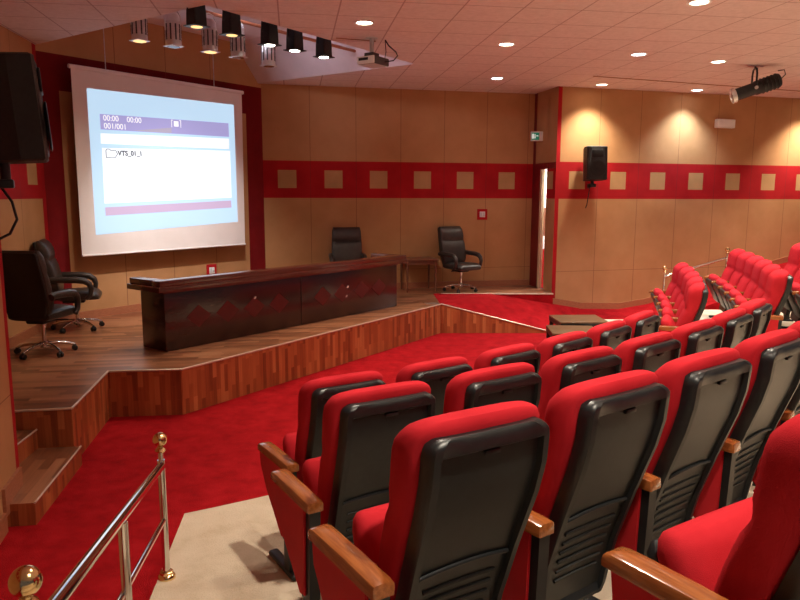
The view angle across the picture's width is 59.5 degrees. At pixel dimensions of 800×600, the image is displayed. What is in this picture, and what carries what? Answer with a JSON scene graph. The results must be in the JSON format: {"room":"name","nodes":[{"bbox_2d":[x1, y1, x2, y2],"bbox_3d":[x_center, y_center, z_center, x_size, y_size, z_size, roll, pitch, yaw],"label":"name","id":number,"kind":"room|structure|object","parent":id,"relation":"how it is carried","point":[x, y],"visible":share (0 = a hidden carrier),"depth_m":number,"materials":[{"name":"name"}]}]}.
{"room":"auditorium","nodes":[
{"label":"auditorium","id":0,"kind":"room"},
{"bbox_2d":[0,240,18,516],"bbox_3d":[-1.938,-0.090,1.720,0.001,4.050,6.200,-2,9,-14],"label":"wall","id":1,"kind":"structure","parent":0,"point":[9,459],"depth_m":4.71,"materials":[{"name":"beige wood"}]},
{"bbox_2d":[0,467,22,543],"bbox_3d":[-1.955,1.756,2.090,0.022,0.290,5.980,-2,9,-14],"label":"baseboard","id":2,"kind":"structure","parent":1,"relation":"attached to","point":[14,484],"depth_m":4.62,"materials":[{"name":"brown wood"}]},
{"bbox_2d":[0,52,52,239],"bbox_3d":[-2.297,-0.831,3.872,0.680,1.024,0.370,-4,10,-26],"label":"wall speaker","id":3,"kind":"object","parent":1,"relation":"attached to","point":[25,132],"visible":1,"depth_m":3.78,"materials":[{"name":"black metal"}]},
{"bbox_2d":[34,60,49,156],"bbox_3d":[-2.033,-1.075,3.965,0.060,0.520,0.336,-4,10,-26],"label":"grille","id":4,"kind":"object","parent":3,"relation":"attached to","point":[41,118],"depth_m":3.83,"materials":[{"name":"black metal"}]},
{"bbox_2d":[0,25,48,337],"bbox_3d":[-4.267,-0.860,6.760,0.001,4.050,4.871,-1,9,-8],"label":"wall","id":5,"kind":"structure","parent":0,"point":[28,196],"depth_m":8.35,"materials":[{"name":"beige wood"}]},
{"bbox_2d":[9,321,55,347],"bbox_3d":[-4.279,0.606,7.098,0.020,0.110,4.601,-1,9,-8],"label":"baseboard","id":6,"kind":"structure","parent":5,"relation":"attached to","point":[28,333],"depth_m":8.34,"materials":[{"name":"brown wood"}]},
{"bbox_2d":[16,429,37,463],"bbox_3d":[-3.036,1.246,5.333,0.337,0.321,0.671,0,9,0],"label":"step","id":7,"kind":"structure","parent":0,"point":[27,442],"depth_m":5.50,"materials":[{"name":"brown wood"}]},
{"bbox_2d":[7,445,81,526],"bbox_3d":[-2.733,1.350,5.169,0.445,0.165,1.078,-1,9,-9],"label":"step","id":8,"kind":"structure","parent":0,"point":[46,472],"depth_m":5.10,"materials":[{"name":"brown wood"}]},
{"bbox_2d":[35,23,265,311],"bbox_3d":[-3.494,-1.738,10.642,0.001,4.630,3.841,6,11,35],"label":"wall","id":9,"kind":"structure","parent":0,"point":[187,63],"depth_m":10.13,"materials":[{"name":"beige wood"}]},
{"bbox_2d":[56,303,141,321],"bbox_3d":[-3.486,0.032,10.912,0.020,0.110,3.821,6,11,35],"label":"baseboard","id":10,"kind":"structure","parent":9,"relation":"attached to","point":[135,307],"depth_m":9.96,"materials":[{"name":"brown wood"}]},
{"bbox_2d":[206,264,216,274],"bbox_3d":[-3.068,-0.483,11.414,0.027,0.200,0.200,6,11,35],"label":"socket plate","id":11,"kind":"object","parent":9,"relation":"attached to","point":[211,268],"visible":0.92,"depth_m":11.39,"materials":[{"name":"red plastic"}]},
{"bbox_2d":[0,333,545,599],"bbox_3d":[2.996,1.214,6.756,18.000,0.001,19.000,0,9,0],"label":"floor","id":12,"kind":"structure","parent":0,"point":[211,456],"depth_m":5.59,"materials":[{"name":"red carpet"}]},
{"bbox_2d":[546,325,592,338],"bbox_3d":[2.308,0.602,9.384,0.622,0.420,0.602,1,9,4],"label":"table","id":13,"kind":"object","parent":12,"relation":"on","point":[551,330],"visible":0.25,"depth_m":9.42,"materials":[{"name":"brown wood"}]},
{"bbox_2d":[549,315,607,326],"bbox_3d":[2.598,0.475,10.225,0.702,0.420,0.622,0,9,-3],"label":"table","id":14,"kind":"object","parent":12,"relation":"on","point":[578,320],"visible":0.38,"depth_m":10.10,"materials":[{"name":"brown wood"}]},
{"bbox_2d":[147,5,412,82],"bbox_3d":[-2.166,-3.591,9.382,3.283,0.580,3.805,6,11,35],"label":"ceiling","id":15,"kind":"structure","parent":0,"point":[290,65],"depth_m":10.87,"materials":[{"name":"paint"}]},
{"bbox_2d":[129,19,149,42],"bbox_3d":[-2.909,-3.107,7.795,0.178,0.442,0.226,6,11,35],"label":"spotlight","id":16,"kind":"object","parent":15,"relation":"hanging from","point":[139,29],"visible":0.68,"depth_m":7.75,"materials":[{"name":"metal"}]},
{"bbox_2d":[67,29,245,256],"bbox_3d":[-3.394,-2.359,10.252,0.056,3.264,2.920,6,11,35],"label":"projection screen","id":17,"kind":"object","parent":15,"relation":"hanging from","point":[159,161],"visible":1,"depth_m":10.11,"materials":[{"name":"fabric"}]},
{"bbox_2d":[87,88,237,234],"bbox_3d":[-3.382,-1.998,10.322,0.002,1.960,2.500,6,11,35],"label":"picture","id":18,"kind":"object","parent":17,"relation":"attached to","point":[159,163],"depth_m":10.18,"materials":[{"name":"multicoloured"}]},
{"bbox_2d":[183,5,209,29],"bbox_3d":[-2.080,-2.958,7.139,0.190,0.337,0.234,6,11,35],"label":"floodlight","id":19,"kind":"object","parent":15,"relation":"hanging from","point":[196,18],"visible":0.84,"depth_m":7.10,"materials":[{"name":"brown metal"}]},
{"bbox_2d":[206,10,355,52],"bbox_3d":[-1.631,-3.636,8.980,0.042,0.367,3.300,6,11,35],"label":"bar","id":20,"kind":"object","parent":15,"relation":"hanging from","point":[210,12],"visible":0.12,"depth_m":9.10,"materials":[{"name":"metal"}]},
{"bbox_2d":[163,11,183,48],"bbox_3d":[-2.529,-3.045,7.793,0.178,0.442,0.226,6,11,35],"label":"spotlight","id":21,"kind":"object","parent":20,"relation":"hanging from","point":[172,21],"visible":0.91,"depth_m":7.74,"materials":[{"name":"metal"}]},
{"bbox_2d":[200,13,220,53],"bbox_3d":[-2.199,-3.089,8.090,0.178,0.442,0.226,6,11,35],"label":"spotlight","id":22,"kind":"object","parent":20,"relation":"hanging from","point":[209,35],"visible":0.94,"depth_m":8.03,"materials":[{"name":"metal"}]},
{"bbox_2d":[229,22,247,58],"bbox_3d":[-1.949,-3.136,8.407,0.178,0.442,0.226,6,11,35],"label":"spotlight","id":23,"kind":"object","parent":20,"relation":"hanging from","point":[237,45],"visible":0.75,"depth_m":8.36,"materials":[{"name":"metal"}]},
{"bbox_2d":[260,46,277,67],"bbox_3d":[-1.689,-3.222,8.980,0.178,0.442,0.226,6,11,35],"label":"spotlight","id":24,"kind":"object","parent":20,"relation":"hanging from","point":[268,55],"visible":0.79,"depth_m":8.93,"materials":[{"name":"metal"}]},
{"bbox_3d":[-1.079,-3.575,8.588,1.959,0.367,2.705,0,9,0],"label":"bar","id":25,"kind":"object","parent":15,"relation":"hanging from","visible":0},
{"bbox_2d":[219,10,244,37],"bbox_3d":[-1.790,-2.980,7.429,0.190,0.337,0.234,6,11,35],"label":"floodlight","id":26,"kind":"object","parent":25,"relation":"hanging from","point":[231,22],"visible":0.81,"depth_m":7.38,"materials":[{"name":"brown metal"}]},
{"bbox_2d":[257,21,281,47],"bbox_3d":[-1.479,-3.054,7.923,0.190,0.337,0.234,6,11,35],"label":"floodlight","id":27,"kind":"object","parent":25,"relation":"hanging from","point":[269,32],"visible":0.84,"depth_m":7.87,"materials":[{"name":"black metal"}]},
{"bbox_2d":[283,28,305,52],"bbox_3d":[-1.239,-3.099,8.230,0.190,0.337,0.234,6,11,35],"label":"floodlight","id":28,"kind":"object","parent":25,"relation":"hanging from","point":[294,39],"visible":0.8,"depth_m":8.18,"materials":[{"name":"black metal"}]},
{"bbox_2d":[313,36,334,58],"bbox_3d":[-0.939,-3.156,8.615,0.190,0.337,0.234,6,11,35],"label":"floodlight","id":29,"kind":"object","parent":25,"relation":"hanging from","point":[323,46],"visible":0.79,"depth_m":8.57,"materials":[{"name":"black metal"}]},
{"bbox_2d":[10,285,552,453],"bbox_3d":[-1.626,0.467,10.017,4.468,0.470,10.874,8,11,41],"label":"stage","id":30,"kind":"structure","parent":0,"point":[43,380],"depth_m":7.72,"materials":[{"name":"brown wood"}]},
{"bbox_2d":[2,250,80,359],"bbox_3d":[-3.867,0.023,7.481,0.656,1.150,0.732,1,9,6],"label":"office chair","id":31,"kind":"object","parent":30,"relation":"on","point":[29,296],"visible":0.97,"depth_m":7.22,"materials":[{"name":"black leather"}]},
{"bbox_2d":[33,239,104,333],"bbox_3d":[-4.196,-0.193,8.906,0.732,1.150,0.656,-3,9,-18],"label":"office chair","id":32,"kind":"object","parent":30,"relation":"on","point":[57,278],"visible":0.86,"depth_m":8.74,"materials":[{"name":"leather"}]},
{"bbox_2d":[127,253,406,351],"bbox_3d":[-1.468,-0.080,9.391,0.620,0.800,4.388,7,11,37],"label":"desk","id":33,"kind":"object","parent":30,"relation":"on","point":[183,312],"visible":1,"depth_m":8.66,"materials":[{"name":"brown wood"}]},
{"bbox_2d":[15,293,552,412],"bbox_3d":[-0.657,0.560,9.373,2.057,0.483,9.024,8,12,42],"label":"trim","id":34,"kind":"structure","parent":30,"relation":"attached to","point":[217,360],"depth_m":7.94,"materials":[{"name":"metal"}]},
{"bbox_2d":[328,227,366,261],"bbox_3d":[-0.905,-0.667,12.115,0.656,1.150,0.732,-1,9,-8],"label":"office chair","id":35,"kind":"object","parent":30,"relation":"on","point":[346,241],"visible":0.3,"depth_m":12.23,"materials":[{"name":"leather"}]},
{"bbox_2d":[400,256,438,292],"bbox_3d":[0.332,-0.467,12.693,0.620,0.590,0.560,-2,9,-13],"label":"side table","id":36,"kind":"object","parent":30,"relation":"on","point":[428,260],"visible":0.85,"depth_m":12.47,"materials":[{"name":"brown wood"}]},
{"bbox_2d":[437,226,482,292],"bbox_3d":[1.070,-0.743,12.660,0.656,1.150,0.732,-6,10,-34],"label":"office chair","id":37,"kind":"object","parent":30,"relation":"on","point":[452,253],"visible":1,"depth_m":12.65,"materials":[{"name":"leather"}]},
{"bbox_2d":[150,319,623,599],"bbox_3d":[3.936,1.388,5.024,8.512,0.180,17.708,5,10,31],"label":"floor","id":38,"kind":"structure","parent":0,"point":[220,552],"depth_m":3.93,"materials":[{"name":"beige carpet"}]},
{"bbox_2d":[8,432,175,599],"bbox_3d":[-1.059,1.053,2.689,0.102,1.147,2.043,-1,9,-10],"label":"handrail","id":39,"kind":"object","parent":38,"relation":"on","point":[24,581],"visible":1,"depth_m":2.66,"materials":[{"name":"silver metal"}]},
{"bbox_2d":[257,371,385,580],"bbox_3d":[-0.425,0.909,3.912,0.590,1.070,0.500,-5,10,-32],"label":"chair","id":40,"kind":"object","parent":38,"relation":"on","point":[302,445],"visible":0.41,"depth_m":3.70,"materials":[{"name":"red fabric"}]},
{"bbox_2d":[396,356,472,415],"bbox_3d":[0.075,0.861,4.243,0.590,1.070,0.500,-6,11,-36],"label":"chair","id":41,"kind":"object","parent":38,"relation":"on","point":[437,373],"visible":0.22,"depth_m":4.01,"materials":[{"name":"red fabric"}]},
{"bbox_2d":[473,343,540,373],"bbox_3d":[0.551,0.807,4.606,0.590,1.070,0.500,-7,11,-39],"label":"chair","id":42,"kind":"object","parent":38,"relation":"on","point":[523,352],"visible":0.21,"depth_m":4.36,"materials":[{"name":"red fabric"}]},
{"bbox_2d":[536,331,592,374],"bbox_3d":[1.002,0.749,5.000,0.590,1.070,0.500,-8,12,-43],"label":"chair","id":43,"kind":"object","parent":38,"relation":"on","point":[550,347],"visible":0.19,"depth_m":4.73,"materials":[{"name":"red fabric"}]},
{"bbox_2d":[586,320,631,349],"bbox_3d":[1.425,0.687,5.422,0.500,1.070,0.590,8,12,42],"label":"chair","id":44,"kind":"object","parent":38,"relation":"on","point":[612,334],"visible":0.2,"depth_m":5.17,"materials":[{"name":"red fabric"}]},
{"bbox_2d":[624,310,659,338],"bbox_3d":[1.853,0.614,5.913,0.500,1.070,0.698,7,11,38],"label":"chair","id":45,"kind":"object","parent":38,"relation":"on","point":[645,322],"visible":0.1,"depth_m":5.62,"materials":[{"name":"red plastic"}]},
{"bbox_2d":[649,262,688,331],"bbox_3d":[3.841,0.005,9.987,0.500,1.070,0.698,2,9,14],"label":"chair","id":46,"kind":"object","parent":38,"relation":"on","point":[672,285],"visible":0.24,"depth_m":9.84,"materials":[{"name":"red fabric"}]},
{"bbox_2d":[655,266,694,306],"bbox_3d":[3.671,0.099,9.362,0.500,1.070,0.590,3,9,16],"label":"chair","id":47,"kind":"object","parent":38,"relation":"on","point":[685,270],"visible":0.3,"depth_m":9.24,"materials":[{"name":"red fabric"}]},
{"bbox_2d":[657,271,702,314],"bbox_3d":[3.493,0.184,8.794,0.500,1.070,0.590,3,9,18],"label":"chair","id":48,"kind":"object","parent":38,"relation":"on","point":[664,303],"visible":0.3,"depth_m":8.68,"materials":[{"name":"red fabric"}]},
{"bbox_2d":[658,276,706,323],"bbox_3d":[3.295,0.268,8.233,0.500,1.070,0.590,3,9,20],"label":"chair","id":49,"kind":"object","parent":38,"relation":"on","point":[666,310],"visible":0.24,"depth_m":8.12,"materials":[{"name":"red fabric"}]},
{"bbox_2d":[658,282,708,332],"bbox_3d":[3.078,0.351,7.680,0.500,1.070,0.590,4,9,22],"label":"chair","id":50,"kind":"object","parent":38,"relation":"on","point":[697,293],"visible":0.51,"depth_m":7.45,"materials":[{"name":"red fabric"}]},
{"bbox_2d":[261,84,534,282],"bbox_3d":[0.066,-1.754,12.771,5.002,4.050,0.001,-2,9,-13],"label":"wall","id":51,"kind":"structure","parent":0,"point":[399,166],"depth_m":12.67,"materials":[{"name":"beige wood"}]},
{"bbox_2d":[397,279,528,288],"bbox_3d":[0.053,-0.269,12.984,4.982,0.110,0.020,-2,9,-13],"label":"baseboard","id":52,"kind":"structure","parent":51,"relation":"attached to","point":[524,281],"depth_m":13.26,"materials":[{"name":"brown wood"}]},
{"bbox_2d":[477,209,486,219],"bbox_3d":[1.543,-1.604,13.116,0.200,0.200,0.027,-2,9,-13],"label":"socket plate","id":53,"kind":"object","parent":51,"relation":"attached to","point":[481,213],"visible":1,"depth_m":13.11,"materials":[{"name":"red plastic"}]},
{"bbox_2d":[0,0,799,97],"bbox_3d":[2.510,-2.830,6.397,19.000,0.001,19.500,0,9,0],"label":"ceiling","id":54,"kind":"structure","parent":0,"point":[451,45],"depth_m":8.16,"materials":[{"name":"tile"}]},
{"bbox_2d":[353,20,374,25],"bbox_3d":[-0.390,-3.023,7.634,0.236,0.016,0.236,0,9,0],"label":"recessed light","id":55,"kind":"object","parent":54,"relation":"in","point":[357,22],"visible":1,"depth_m":7.62,"materials":[{"name":"white plastic"}]},
{"bbox_2d":[357,37,397,68],"bbox_3d":[-0.270,-2.979,8.395,0.397,0.329,0.351,5,10,28],"label":"ceiling projector","id":56,"kind":"object","parent":54,"relation":"hanging from","point":[371,59],"visible":1,"depth_m":8.38,"materials":[{"name":"grey plastic"}]},
{"bbox_2d":[490,77,503,79],"bbox_3d":[1.562,-3.562,11.243,0.236,0.016,0.236,0,9,0],"label":"recessed light","id":57,"kind":"object","parent":54,"relation":"in","point":[493,78],"visible":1,"depth_m":11.27,"materials":[{"name":"white plastic"}]},
{"bbox_2d":[497,42,515,46],"bbox_3d":[1.321,-3.178,8.702,0.236,0.016,0.236,0,9,0],"label":"recessed light","id":58,"kind":"object","parent":54,"relation":"in","point":[503,44],"visible":1,"depth_m":8.70,"materials":[{"name":"white plastic"}]},
{"bbox_2d":[595,83,608,85],"bbox_3d":[3.423,-3.650,11.866,0.236,0.016,0.236,0,9,0],"label":"recessed light","id":59,"kind":"object","parent":54,"relation":"in","point":[600,84],"visible":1,"depth_m":11.85,"materials":[{"name":"white plastic"}]},
{"bbox_2d":[630,52,647,55],"bbox_3d":[3.171,-3.262,9.295,0.236,0.016,0.236,0,9,0],"label":"recessed light","id":60,"kind":"object","parent":54,"relation":"in","point":[637,53],"visible":1,"depth_m":9.29,"materials":[{"name":"white plastic"}]},
{"bbox_2d":[686,0,711,5],"bbox_3d":[2.900,-2.883,6.784,0.236,0.016,0.236,0,9,0],"label":"recessed light","id":61,"kind":"object","parent":54,"relation":"in","point":[692,2],"visible":1,"depth_m":6.78,"materials":[{"name":"white glass"}]},
{"bbox_2d":[709,60,726,63],"bbox_3d":[4.452,-3.332,9.790,0.236,0.016,0.236,0,9,0],"label":"recessed light","id":62,"kind":"object","parent":54,"relation":"in","point":[714,61],"visible":1,"depth_m":9.77,"materials":[{"name":"white plastic"}]},
{"bbox_2d":[729,65,785,103],"bbox_3d":[5.158,-3.114,10.102,0.741,0.528,0.302,3,9,18],"label":"spotlight","id":63,"kind":"object","parent":54,"relation":"hanging from","point":[768,83],"visible":1,"depth_m":10.06,"materials":[{"name":"metal"}]},
{"bbox_2d":[261,310,722,599],"bbox_3d":[4.391,1.260,4.746,7.426,0.180,17.756,6,10,32],"label":"floor","id":64,"kind":"structure","parent":0,"point":[295,594],"depth_m":3.27,"materials":[{"name":"beige carpet"}]},
{"bbox_2d":[270,381,435,599],"bbox_3d":[-0.200,0.864,3.073,0.590,1.070,0.500,-5,10,-30],"label":"chair","id":65,"kind":"object","parent":64,"relation":"on","point":[351,475],"visible":0.69,"depth_m":2.87,"materials":[{"name":"red fabric"}]},
{"bbox_2d":[443,362,541,413],"bbox_3d":[0.308,0.818,3.390,0.590,1.070,0.500,-6,10,-34],"label":"chair","id":66,"kind":"object","parent":64,"relation":"on","point":[519,381],"visible":0.19,"depth_m":3.14,"materials":[{"name":"red fabric"}]},
{"bbox_2d":[538,346,621,420],"bbox_3d":[0.797,0.767,3.738,0.590,1.070,0.500,-6,11,-37],"label":"chair","id":67,"kind":"object","parent":64,"relation":"on","point":[560,371],"visible":0.23,"depth_m":3.48,"materials":[{"name":"red fabric"}]},
{"bbox_2d":[614,332,680,372],"bbox_3d":[1.262,0.712,4.114,0.590,1.070,0.500,-7,11,-41],"label":"chair","id":68,"kind":"object","parent":64,"relation":"on","point":[649,352],"visible":0.23,"depth_m":3.85,"materials":[{"name":"red fabric"}]},
{"bbox_2d":[671,319,723,356],"bbox_3d":[1.704,0.653,4.517,0.590,1.070,0.500,-8,12,-44],"label":"chair","id":69,"kind":"object","parent":64,"relation":"on","point":[701,335],"visible":0.16,"depth_m":4.25,"materials":[{"name":"red fabric"}]},
{"bbox_2d":[703,249,745,316],"bbox_3d":[4.797,-0.215,10.327,0.500,1.070,0.698,2,9,14],"label":"chair","id":70,"kind":"object","parent":64,"relation":"on","point":[733,255],"visible":0.34,"depth_m":10.21,"materials":[{"name":"red fabric"}]},
{"bbox_2d":[711,308,753,347],"bbox_3d":[2.120,0.589,4.947,0.500,1.070,0.590,8,11,41],"label":"chair","id":71,"kind":"object","parent":64,"relation":"on","point":[736,324],"visible":0.2,"depth_m":4.69,"materials":[{"name":"red fabric"}]},
{"bbox_2d":[713,252,754,308],"bbox_3d":[4.629,-0.121,9.702,0.500,1.070,0.590,3,9,15],"label":"chair","id":72,"kind":"object","parent":64,"relation":"on","point":[737,275],"visible":0.34,"depth_m":9.62,"materials":[{"name":"red fabric"}]},
{"bbox_2d":[720,255,763,309],"bbox_3d":[4.458,-0.036,9.133,0.500,1.070,0.590,3,9,17],"label":"chair","id":73,"kind":"object","parent":64,"relation":"on","point":[745,280],"visible":0.3,"depth_m":9.04,"materials":[{"name":"red fabric"}]},
{"bbox_2d":[726,259,772,308],"bbox_3d":[4.271,0.049,8.568,0.500,1.070,0.590,3,9,19],"label":"chair","id":74,"kind":"object","parent":64,"relation":"on","point":[752,286],"visible":0.37,"depth_m":8.46,"materials":[{"name":"red fabric"}]},
{"bbox_2d":[737,298,772,337],"bbox_3d":[2.542,0.516,5.442,0.500,1.070,0.698,7,11,38],"label":"chair","id":75,"kind":"object","parent":64,"relation":"on","point":[761,311],"visible":0.18,"depth_m":5.15,"materials":[{"name":"red fabric"}]},
{"bbox_2d":[731,264,780,308],"bbox_3d":[4.067,0.133,8.009,0.500,1.070,0.590,3,9,20],"label":"chair","id":76,"kind":"object","parent":64,"relation":"on","point":[759,292],"visible":0.3,"depth_m":7.90,"materials":[{"name":"red fabric"}]},
{"bbox_2d":[740,269,792,332],"bbox_3d":[3.849,0.216,7.456,0.500,1.070,0.590,4,9,22],"label":"chair","id":77,"kind":"object","parent":64,"relation":"on","point":[778,287],"visible":0.4,"depth_m":7.20,"materials":[{"name":"red fabric"}]},
{"bbox_2d":[529,86,558,290],"bbox_3d":[2.621,-1.757,12.850,0.230,4.050,0.940,0,9,0],"label":"wall","id":78,"kind":"structure","parent":0,"point":[546,102],"depth_m":12.71,"materials":[{"name":"beige wood"}]},
{"bbox_2d":[530,131,542,140],"bbox_3d":[2.493,-2.984,12.764,0.220,0.170,0.078,0,9,0],"label":"exit sign","id":79,"kind":"object","parent":78,"relation":"attached to","point":[534,135],"visible":1,"depth_m":12.73,"materials":[{"name":"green plastic"}]},
{"bbox_2d":[537,169,544,287],"bbox_3d":[2.614,-1.312,12.985,0.060,2.190,0.080,-2,9,-14],"label":"door","id":80,"kind":"structure","parent":78,"relation":"in","point":[542,174],"depth_m":12.96,"materials":[{"name":"white"}]},
{"bbox_2d":[540,163,548,168],"bbox_3d":[2.666,-2.430,12.721,0.130,0.100,0.305,-2,9,-14],"label":"trim","id":81,"kind":"structure","parent":78,"relation":"attached to","point":[544,165],"depth_m":12.66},
{"bbox_2d":[541,169,546,287],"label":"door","id":82,"kind":"structure","parent":0,"point":[545,169],"depth_m":13.63,"materials":[{"name":"white paint"}]},
{"bbox_2d":[434,262,787,329],"bbox_3d":[5.684,-0.442,12.750,10.589,1.500,1.562,-2,9,-14],"label":"floor","id":83,"kind":"structure","parent":0,"point":[527,312],"depth_m":11.95,"materials":[{"name":"red carpet"}]},
{"bbox_2d":[662,247,729,289],"bbox_3d":[5.061,-0.292,12.024,1.224,1.217,0.092,-1,9,-9],"label":"handrail","id":84,"kind":"object","parent":83,"relation":"on","point":[727,249],"visible":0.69,"depth_m":11.98,"materials":[{"name":"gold metal"}]},
{"bbox_2d":[551,86,799,302],"bbox_3d":[6.678,-1.842,13.503,8.200,4.050,0.001,-2,9,-16],"label":"wall","id":85,"kind":"structure","parent":0,"point":[678,187],"depth_m":12.98,"materials":[{"name":"beige wood"}]},
{"bbox_2d":[336,38,795,90],"bbox_3d":[3.808,-3.526,11.019,10.575,0.016,0.740,-4,10,-27],"label":"trim","id":86,"kind":"structure","parent":85,"relation":"attached to","point":[336,38],"depth_m":11.41,"materials":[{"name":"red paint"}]},
{"bbox_2d":[583,146,607,207],"bbox_3d":[3.344,-2.134,12.217,0.370,1.063,0.534,-1,9,-8],"label":"wall speaker","id":87,"kind":"object","parent":85,"relation":"attached to","point":[594,157],"visible":1,"depth_m":11.96,"materials":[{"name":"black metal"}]},
{"bbox_2d":[588,147,606,177],"bbox_3d":[3.375,-2.346,11.965,0.336,0.520,0.060,-1,9,-8],"label":"grille","id":88,"kind":"object","parent":87,"relation":"attached to","point":[597,156],"depth_m":11.94,"materials":[{"name":"black metal"}]},
{"bbox_2d":[553,256,787,308],"bbox_3d":[6.676,-0.659,13.672,8.200,1.560,0.020,-2,9,-16],"label":"baseboard","id":89,"kind":"structure","parent":85,"relation":"attached to","point":[579,305],"depth_m":12.97,"materials":[{"name":"brown wood"}]},
{"bbox_2d":[714,119,735,128],"bbox_3d":[6.062,-3.288,13.052,0.400,0.160,0.100,-2,9,-16],"label":"emergency light","id":90,"kind":"object","parent":85,"relation":"attached to","point":[719,123],"visible":1,"depth_m":13.01,"materials":[{"name":"white plastic"}]},
{"bbox_2d":[719,121,734,126],"bbox_3d":[6.074,-3.276,13.011,0.340,0.100,0.012,-2,9,-16],"label":"diffuser","id":91,"kind":"object","parent":90,"relation":"attached to","point":[721,123],"depth_m":13.01,"materials":[{"name":"white plastic"}]},
{"bbox_2d":[592,312,794,599],"bbox_3d":[4.662,1.118,4.552,6.774,0.180,17.772,6,10,33],"label":"floor","id":92,"kind":"structure","parent":0,"point":[605,593],"depth_m":3.05,"materials":[{"name":"beige carpet"}]},
{"bbox_2d":[308,401,549,599],"bbox_3d":[0.087,0.823,2.181,0.590,1.070,0.500,-5,10,-32],"label":"chair","id":93,"kind":"object","parent":92,"relation":"on","point":[464,485],"visible":1,"depth_m":2.01,"materials":[{"name":"red fabric"}]},
{"bbox_2d":[501,370,669,599],"bbox_3d":[0.581,0.771,2.540,0.590,1.070,0.500,-6,11,-36],"label":"chair","id":94,"kind":"object","parent":92,"relation":"on","point":[606,431],"visible":0.73,"depth_m":2.35,"materials":[{"name":"red fabric"}]},
{"bbox_2d":[584,348,751,599],"bbox_3d":[1.048,0.719,2.895,0.590,1.070,0.500,-6,11,-37],"label":"chair","id":95,"kind":"object","parent":92,"relation":"on","point":[708,389],"visible":0.57,"depth_m":2.69,"materials":[{"name":"red fabric"}]},
{"bbox_2d":[693,329,799,517],"bbox_3d":[1.521,0.661,3.289,0.590,1.070,0.500,-7,11,-40],"label":"chair","id":96,"kind":"object","parent":92,"relation":"on","point":[774,356],"visible":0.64,"depth_m":3.07,"materials":[{"name":"black plastic"}]},
{"bbox_2d":[752,320,799,485],"bbox_3d":[1.974,0.598,3.713,0.590,1.070,0.500,-8,12,-43],"label":"chair","id":97,"kind":"object","parent":92,"relation":"on","point":[793,408],"visible":0.06,"depth_m":3.48,"materials":[{"name":"red fabric"}]},
{"bbox_2d":[781,243,799,328],"bbox_3d":[5.040,-0.205,9.128,0.500,1.070,0.698,3,9,15],"label":"chair","id":98,"kind":"object","parent":92,"relation":"on","point":[793,264],"visible":0.21,"depth_m":8.99,"materials":[{"name":"red fabric"}]},
{"bbox_2d":[784,268,799,321],"bbox_3d":[4.856,-0.112,8.507,0.500,1.070,0.590,3,9,17],"label":"chair","id":99,"kind":"object","parent":92,"relation":"on","point":[796,278],"visible":0.12,"depth_m":8.54,"materials":[{"name":"red fabric"}]},
{"bbox_2d":[788,282,799,317],"bbox_3d":[4.671,-0.027,7.942,0.500,1.070,0.590,3,9,18],"label":"chair","id":100,"kind":"object","parent":92,"relation":"on","point":[795,289],"visible":0.63,"depth_m":7.91,"materials":[{"name":"red fabric"}]},
{"bbox_2d":[795,291,799,307],"bbox_3d":[4.471,0.057,7.381,0.500,1.070,0.590,3,9,20],"label":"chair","id":101,"kind":"object","parent":92,"relation":"on","point":[797,296],"visible":1,"depth_m":7.55,"materials":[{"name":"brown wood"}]},
{"bbox_3d":[4.662,0.966,4.387,11.289,0.190,14.192,0,9,0],"label":"floor","id":102,"kind":"structure","parent":0,"visible":0},
{"bbox_2d":[601,413,799,599],"bbox_3d":[0.878,0.724,1.689,0.590,1.070,0.500,-5,10,-32],"label":"chair","id":103,"kind":"object","parent":102,"relation":"on","point":[749,548],"visible":1,"depth_m":1.54,"materials":[{"name":"red fabric"}]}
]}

